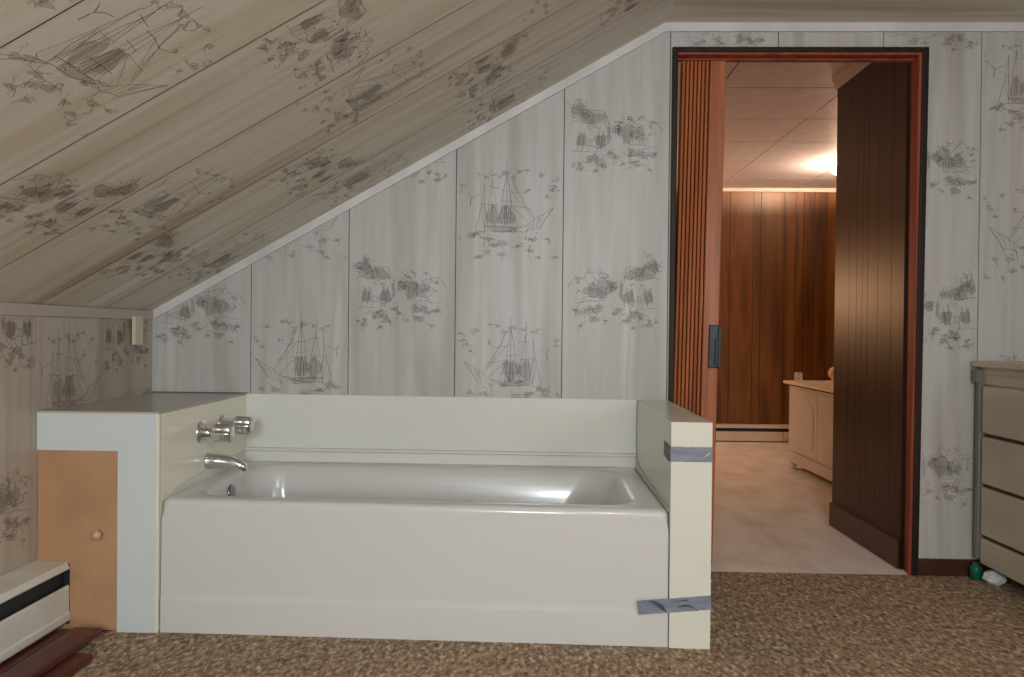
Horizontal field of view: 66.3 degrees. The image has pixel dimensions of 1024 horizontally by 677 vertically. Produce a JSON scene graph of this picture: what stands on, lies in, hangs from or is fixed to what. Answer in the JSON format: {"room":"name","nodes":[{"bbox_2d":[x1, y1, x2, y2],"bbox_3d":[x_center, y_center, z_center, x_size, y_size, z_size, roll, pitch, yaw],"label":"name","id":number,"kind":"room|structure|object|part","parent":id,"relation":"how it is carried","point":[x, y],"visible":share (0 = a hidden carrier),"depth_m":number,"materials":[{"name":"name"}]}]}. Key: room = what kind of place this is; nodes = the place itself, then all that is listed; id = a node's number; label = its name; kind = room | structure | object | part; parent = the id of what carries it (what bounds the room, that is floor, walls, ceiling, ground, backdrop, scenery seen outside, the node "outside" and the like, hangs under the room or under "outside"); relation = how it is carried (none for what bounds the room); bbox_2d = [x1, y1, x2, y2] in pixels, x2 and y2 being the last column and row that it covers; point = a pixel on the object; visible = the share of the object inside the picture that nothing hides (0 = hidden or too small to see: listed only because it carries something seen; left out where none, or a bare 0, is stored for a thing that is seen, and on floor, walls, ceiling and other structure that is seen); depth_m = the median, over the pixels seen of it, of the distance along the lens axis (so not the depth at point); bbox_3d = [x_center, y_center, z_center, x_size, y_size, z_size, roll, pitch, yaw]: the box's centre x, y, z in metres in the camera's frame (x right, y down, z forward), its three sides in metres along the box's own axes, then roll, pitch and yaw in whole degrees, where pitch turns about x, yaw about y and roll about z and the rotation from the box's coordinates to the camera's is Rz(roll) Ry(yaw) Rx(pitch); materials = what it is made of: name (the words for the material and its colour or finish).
{"room":"bathroom","nodes":[
{"label":"bathroom","id":0,"kind":"room"},
{"bbox_2d":[0,315,152,575],"bbox_3d":[-1.527,0.405,0.488,0.086,0.986,5.200,1,0,1],"label":"wall","id":1,"kind":"structure","parent":0,"point":[47,362],"depth_m":2.37,"materials":[{"name":"grey"}]},
{"bbox_2d":[0,560,69,662],"bbox_3d":[-1.415,0.774,1.280,0.104,0.192,2.183,1,0,1],"label":"baseboard heater","id":2,"kind":"object","parent":1,"relation":"attached to","point":[34,596],"visible":1,"depth_m":2.21,"materials":[{"name":"metal"}]},
{"bbox_3d":[-1.388,0.771,2.370,0.102,0.182,0.001,1,0,1],"label":"plate","id":3,"kind":"part","parent":2,"relation":"part of","materials":[{"name":"white metal"}]},
{"bbox_2d":[0,302,152,319],"bbox_3d":[-1.448,-0.079,1.577,0.008,0.035,2.988,1,0,1],"label":"trim","id":4,"kind":"structure","parent":1,"relation":"attached to","point":[22,309],"depth_m":2.51,"materials":[{"name":"white wood"}]},
{"bbox_2d":[132,316,142,344],"bbox_3d":[-1.402,-0.030,2.934,0.014,0.107,0.060,1,0,1],"label":"wood strip","id":5,"kind":"object","parent":1,"relation":"attached to","point":[137,321],"visible":1,"depth_m":2.92,"materials":[{"name":"beige wood"}]},
{"bbox_2d":[0,0,674,310],"bbox_3d":[-0.494,-0.669,0.453,2.022,1.182,5.200,1,0,1],"label":"ceiling","id":6,"kind":"structure","parent":0,"point":[149,149],"depth_m":1.99,"materials":[{"name":"grey wood"}]},
{"bbox_2d":[0,441,1023,676],"bbox_3d":[1.155,0.940,2.298,5.354,0.060,9.150,1,0,1],"label":"floor","id":7,"kind":"structure","parent":0,"point":[763,624],"depth_m":2.37,"materials":[{"name":"carpet"}]},
{"bbox_2d":[0,631,66,674],"bbox_3d":[-1.345,0.878,1.750,0.040,0.022,1.125,1,0,1],"label":"wooden plank","id":8,"kind":"object","parent":7,"relation":"on","point":[45,641],"visible":0.64,"depth_m":2.16,"materials":[{"name":"red wood"}]},
{"bbox_2d":[39,654,92,676],"bbox_3d":[-1.217,0.881,1.672,0.102,0.020,0.975,1,0,1],"label":"wooden plank","id":9,"kind":"object","parent":7,"relation":"on","point":[73,663],"visible":0.6,"depth_m":2.08,"materials":[{"name":"red wood"}]},
{"bbox_2d":[0,627,101,676],"bbox_3d":[-1.257,0.860,1.742,0.083,0.016,1.115,1,0,1],"label":"wooden plank","id":10,"kind":"object","parent":9,"relation":"on","point":[43,660],"visible":1,"depth_m":2.12,"materials":[{"name":"red wood"}]},
{"bbox_2d":[37,393,245,632],"bbox_3d":[-1.240,0.549,2.706,0.376,0.666,0.750,1,0,1],"label":"end cabinet","id":11,"kind":"object","parent":7,"relation":"on","point":[106,468],"visible":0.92,"depth_m":2.37,"materials":[{"name":"white laminate"}]},
{"bbox_3d":[-1.309,0.604,2.373,0.254,0.552,0.010,1,0,1],"label":"access door","id":12,"kind":"part","parent":11,"relation":"part of","materials":[{"name":"brown wood"}]},
{"bbox_3d":[-1.250,0.555,2.370,0.373,0.660,0.014,1,0,1],"label":"panel","id":13,"kind":"part","parent":11,"relation":"part of","materials":[{"name":"white laminate"}]},
{"bbox_3d":[-1.242,0.588,2.349,0.030,0.030,0.035,1,0,1],"label":"knob","id":14,"kind":"part","parent":11,"relation":"part of","materials":[{"name":"brown wood"}]},
{"bbox_3d":[-1.061,0.554,2.725,0.014,0.660,0.704,1,0,1],"label":"panel","id":15,"kind":"part","parent":11,"relation":"part of","materials":[{"name":"beige laminate"}]},
{"bbox_2d":[196,414,254,470],"bbox_3d":[-0.983,0.367,2.743,0.139,0.182,0.262,1,0,1],"label":"faucet","id":16,"kind":"object","parent":11,"relation":"attached to","point":[224,431],"visible":1,"depth_m":2.69,"materials":[{"name":"silver metal"}]},
{"bbox_3d":[-1.030,0.318,2.650,0.047,0.076,0.076,1,0,1],"label":"valve stem","id":17,"kind":"part","parent":16,"relation":"part of","materials":[{"name":"silver metal"}]},
{"bbox_3d":[-0.976,0.320,2.649,0.068,0.066,0.066,1,0,1],"label":"knob","id":18,"kind":"part","parent":16,"relation":"part of","materials":[{"name":"silver metal"}]},
{"bbox_3d":[-1.026,0.312,2.837,0.047,0.076,0.076,1,0,1],"label":"valve stem","id":19,"kind":"part","parent":16,"relation":"part of","materials":[{"name":"silver metal"}]},
{"bbox_3d":[-0.984,0.426,2.707,0.138,0.063,0.058,1,0,1],"label":"spout","id":20,"kind":"part","parent":16,"relation":"part of","materials":[{"name":"silver metal"}]},
{"bbox_3d":[-0.971,0.314,2.836,0.068,0.066,0.066,1,0,1],"label":"knob","id":21,"kind":"part","parent":16,"relation":"part of","materials":[{"name":"silver metal"}]},
{"bbox_2d":[160,450,668,646],"bbox_3d":[-0.293,0.669,2.682,1.522,0.444,0.751,1,0,1],"label":"bathtub","id":22,"kind":"object","parent":7,"relation":"on","point":[541,549],"visible":0.98,"depth_m":2.34,"materials":[{"name":"white ceramic"}]},
{"bbox_3d":[-0.967,0.533,2.704,0.016,0.060,0.060,1,0,1],"label":"overflow plate","id":23,"kind":"part","parent":22,"relation":"part of","materials":[{"name":"silver metal"}]},
{"bbox_2d":[244,393,635,456],"bbox_3d":[-0.282,0.335,3.042,1.522,0.224,0.026,1,0,1],"label":"surround panel","id":24,"kind":"object","parent":22,"relation":"on","point":[283,422],"visible":0.97,"depth_m":3.04,"materials":[{"name":"white plastic"}]},
{"bbox_2d":[637,400,712,648],"bbox_3d":[0.529,0.571,2.650,0.119,0.660,0.744,1,0,1],"label":"wall","id":25,"kind":"structure","parent":7,"relation":"on","point":[685,488],"depth_m":2.28,"materials":[{"name":"beige laminate"}]},
{"bbox_2d":[637,596,710,614],"bbox_3d":[0.472,0.776,2.279,0.215,0.062,0.003,1,0,3],"label":"tape","id":26,"kind":"object","parent":25,"relation":"attached to","point":[697,603],"visible":1,"depth_m":2.28,"materials":[{"name":"grey"}]},
{"bbox_2d":[663,440,712,461],"bbox_3d":[0.523,0.337,2.338,0.121,0.052,0.130,1,0,1],"label":"tape","id":27,"kind":"object","parent":25,"relation":"attached to","point":[673,454],"visible":1,"depth_m":2.28,"materials":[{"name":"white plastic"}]},
{"bbox_2d":[783,380,833,481],"bbox_3d":[2.122,0.598,4.857,0.510,0.602,1.180,1,0,1],"label":"cabinet","id":28,"kind":"object","parent":7,"relation":"on","point":[810,401],"visible":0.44,"depth_m":4.97,"materials":[{"name":"beige wood"}]},
{"bbox_3d":[1.899,0.554,5.113,0.018,0.410,0.502,1,0,1],"label":"door panel","id":29,"kind":"part","parent":28,"relation":"part of","materials":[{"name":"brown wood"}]},
{"bbox_3d":[2.124,0.307,4.854,0.510,0.020,1.180,1,0,1],"label":"lid","id":30,"kind":"part","parent":28,"relation":"part of","materials":[{"name":"beige wood"}]},
{"bbox_3d":[1.886,0.558,4.603,0.018,0.410,0.502,1,0,1],"label":"door panel","id":31,"kind":"part","parent":28,"relation":"part of","materials":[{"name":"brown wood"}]},
{"bbox_2d":[825,367,833,383],"bbox_3d":[2.107,0.239,5.114,0.120,0.110,0.120,1,0,1],"label":"ball ornament","id":32,"kind":"object","parent":28,"relation":"on","point":[831,370],"visible":0.38,"depth_m":5.09,"materials":[{"name":"beige"}]},
{"bbox_2d":[969,562,982,580],"bbox_3d":[1.753,0.879,2.962,0.044,0.063,0.044,1,0,1],"label":"plastic bottle","id":33,"kind":"object","parent":7,"relation":"on","point":[975,570],"visible":1,"depth_m":2.95,"materials":[{"name":"teal plastic"}]},
{"bbox_2d":[982,570,1006,585],"bbox_3d":[1.790,0.885,2.906,0.080,0.052,0.085,1,0,1],"label":"plastic bag","id":34,"kind":"object","parent":7,"relation":"on","point":[992,577],"visible":0.9,"depth_m":2.88,"materials":[{"name":"white plastic"}]},
{"bbox_2d":[971,361,1023,585],"bbox_3d":[1.992,0.504,2.471,0.522,0.826,1.026,1,0,1],"label":"dresser","id":35,"kind":"object","parent":7,"relation":"on","point":[999,412],"visible":0.99,"depth_m":2.83,"materials":[{"name":"beige wood"}]},
{"bbox_3d":[1.762,0.472,2.965,0.036,0.713,0.034,1,0,1],"label":"corner post","id":36,"kind":"part","parent":35,"relation":"part of","materials":[{"name":"grey wood"}]},
{"bbox_3d":[1.755,0.800,2.477,0.018,0.096,0.940,1,0,1],"label":"drawer","id":37,"kind":"part","parent":35,"relation":"part of","materials":[{"name":"beige wood"}]},
{"bbox_3d":[1.756,0.650,2.476,0.018,0.179,0.940,1,0,1],"label":"drawer","id":38,"kind":"part","parent":35,"relation":"part of","materials":[{"name":"beige wood"}]},
{"bbox_3d":[1.758,0.459,2.474,0.018,0.176,0.940,1,0,1],"label":"drawer","id":39,"kind":"part","parent":35,"relation":"part of","materials":[{"name":"beige wood"}]},
{"bbox_3d":[1.760,0.270,2.473,0.018,0.176,0.940,1,0,1],"label":"drawer","id":40,"kind":"part","parent":35,"relation":"part of","materials":[{"name":"beige wood"}]},
{"bbox_2d":[152,32,1023,558],"bbox_3d":[0.436,-0.160,3.081,3.694,2.112,0.096,1,0,1],"label":"wall","id":41,"kind":"structure","parent":0,"point":[531,258],"depth_m":3.04,"materials":[{"name":"grey wood"}]},
{"bbox_2d":[152,391,244,392],"bbox_3d":[-1.226,0.211,3.078,0.380,0.003,0.004,1,0,1],"label":"trim ledge","id":42,"kind":"object","parent":41,"relation":"attached to","point":[152,391],"visible":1,"depth_m":3.08,"materials":[{"name":"grey"}]},
{"bbox_2d":[152,23,664,319],"bbox_3d":[-0.412,-0.643,3.046,1.991,1.162,0.010,1,0,1],"label":"trim","id":43,"kind":"structure","parent":41,"relation":"attached to","point":[659,30],"depth_m":3.04,"materials":[{"name":"white wood"}]},
{"bbox_2d":[668,47,928,575],"bbox_3d":[1.095,-0.107,3.060,0.973,2.019,0.114,1,0,1],"label":"door frame","id":44,"kind":"structure","parent":41,"relation":"in","point":[919,73],"depth_m":3.00,"materials":[{"name":"brown wood"}]},
{"bbox_2d":[674,58,913,564],"bbox_3d":[1.085,-0.098,3.066,0.923,1.978,0.082,1,0,1],"label":"door","id":45,"kind":"structure","parent":44,"relation":"attached to","point":[699,175],"depth_m":3.06,"materials":[{"name":"brown wood"}]},
{"bbox_3d":[0.637,-0.099,3.102,0.012,1.970,0.035,1,0,1],"label":"fixed post","id":46,"kind":"part","parent":45,"relation":"part of","materials":[{"name":"brown wood"}]},
{"bbox_3d":[0.778,-0.098,3.078,0.093,1.970,0.045,1,0,1],"label":"lead post","id":47,"kind":"part","parent":45,"relation":"part of","materials":[{"name":"brown wood"}]},
{"bbox_3d":[0.790,0.031,3.070,0.051,0.167,0.052,1,0,1],"label":"handle","id":48,"kind":"part","parent":45,"relation":"part of","materials":[{"name":"grey plastic"}]},
{"bbox_2d":[665,22,1023,31],"bbox_3d":[1.440,-1.189,2.994,1.703,0.033,0.010,1,0,1],"label":"trim","id":49,"kind":"structure","parent":41,"relation":"attached to","point":[669,26],"depth_m":2.99,"materials":[{"name":"white wood"}]},
{"bbox_2d":[918,558,992,575],"bbox_3d":[1.913,0.880,2.998,0.716,0.064,0.012,1,0,1],"label":"baseboard","id":50,"kind":"structure","parent":41,"relation":"attached to","point":[926,566],"depth_m":3.00,"materials":[{"name":"brown wood"}]},
{"bbox_2d":[676,192,835,424],"bbox_3d":[1.785,-0.232,6.795,4.350,2.222,0.090,1,0,1],"label":"wall","id":51,"kind":"structure","parent":0,"point":[777,306],"depth_m":6.74,"materials":[{"name":"red wood"}]},
{"bbox_2d":[716,424,788,441],"bbox_3d":[1.847,0.803,6.716,3.200,0.136,0.078,1,0,1],"label":"baseboard heater","id":52,"kind":"object","parent":51,"relation":"attached to","point":[724,432],"visible":0.27,"depth_m":6.68,"materials":[{"name":"beige metal"}]},
{"bbox_2d":[723,188,835,191],"bbox_3d":[1.794,-1.277,6.731,4.350,0.030,0.020,1,0,1],"label":"trim","id":53,"kind":"structure","parent":51,"relation":"attached to","point":[724,189],"depth_m":6.71,"materials":[{"name":"beige wood"}]},
{"bbox_2d":[794,372,802,379],"bbox_3d":[2.460,0.338,6.733,0.070,0.097,0.008,1,0,1],"label":"cup","id":54,"kind":"object","parent":51,"relation":"attached to","point":[797,375],"visible":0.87,"depth_m":6.73,"materials":[{"name":"beige ceramic"}]},
{"bbox_2d":[677,62,844,187],"bbox_3d":[1.747,-1.303,4.915,4.350,0.050,3.654,1,0,1],"label":"ceiling","id":55,"kind":"structure","parent":0,"point":[780,131],"depth_m":4.68,"materials":[{"name":"tile"}]},
{"bbox_2d":[830,167,836,174],"bbox_3d":[2.471,-1.225,5.674,0.315,0.102,0.315,1,0,1],"label":"ceiling lamp","id":56,"kind":"object","parent":55,"relation":"attached to","point":[833,171],"visible":0.06,"depth_m":5.68,"materials":[{"name":"white metal"}]},
{"bbox_2d":[666,0,1023,21],"bbox_3d":[1.373,-1.213,0.400,1.703,0.056,5.200,1,0,1],"label":"ceiling","id":57,"kind":"structure","parent":0,"point":[681,10],"depth_m":2.88,"materials":[{"name":"grey wood"}]},
{"bbox_2d":[832,63,910,569],"bbox_3d":[1.595,-0.181,3.422,0.102,2.172,0.710,1,0,1],"label":"wall","id":58,"kind":"structure","parent":0,"point":[873,107],"depth_m":3.35,"materials":[{"name":"brown wood"}]},
{"bbox_2d":[832,63,869,89],"bbox_3d":[1.543,-1.231,3.439,0.024,0.074,0.672,1,0,1],"label":"trim","id":59,"kind":"structure","parent":58,"relation":"attached to","point":[847,71],"depth_m":3.62,"materials":[{"name":"beige"}]},
{"bbox_2d":[829,502,899,568],"bbox_3d":[1.528,0.848,3.435,0.012,0.112,0.703,1,0,1],"label":"baseboard","id":60,"kind":"structure","parent":58,"relation":"attached to","point":[876,541],"depth_m":3.37,"materials":[{"name":"brown wood"}]}
]}

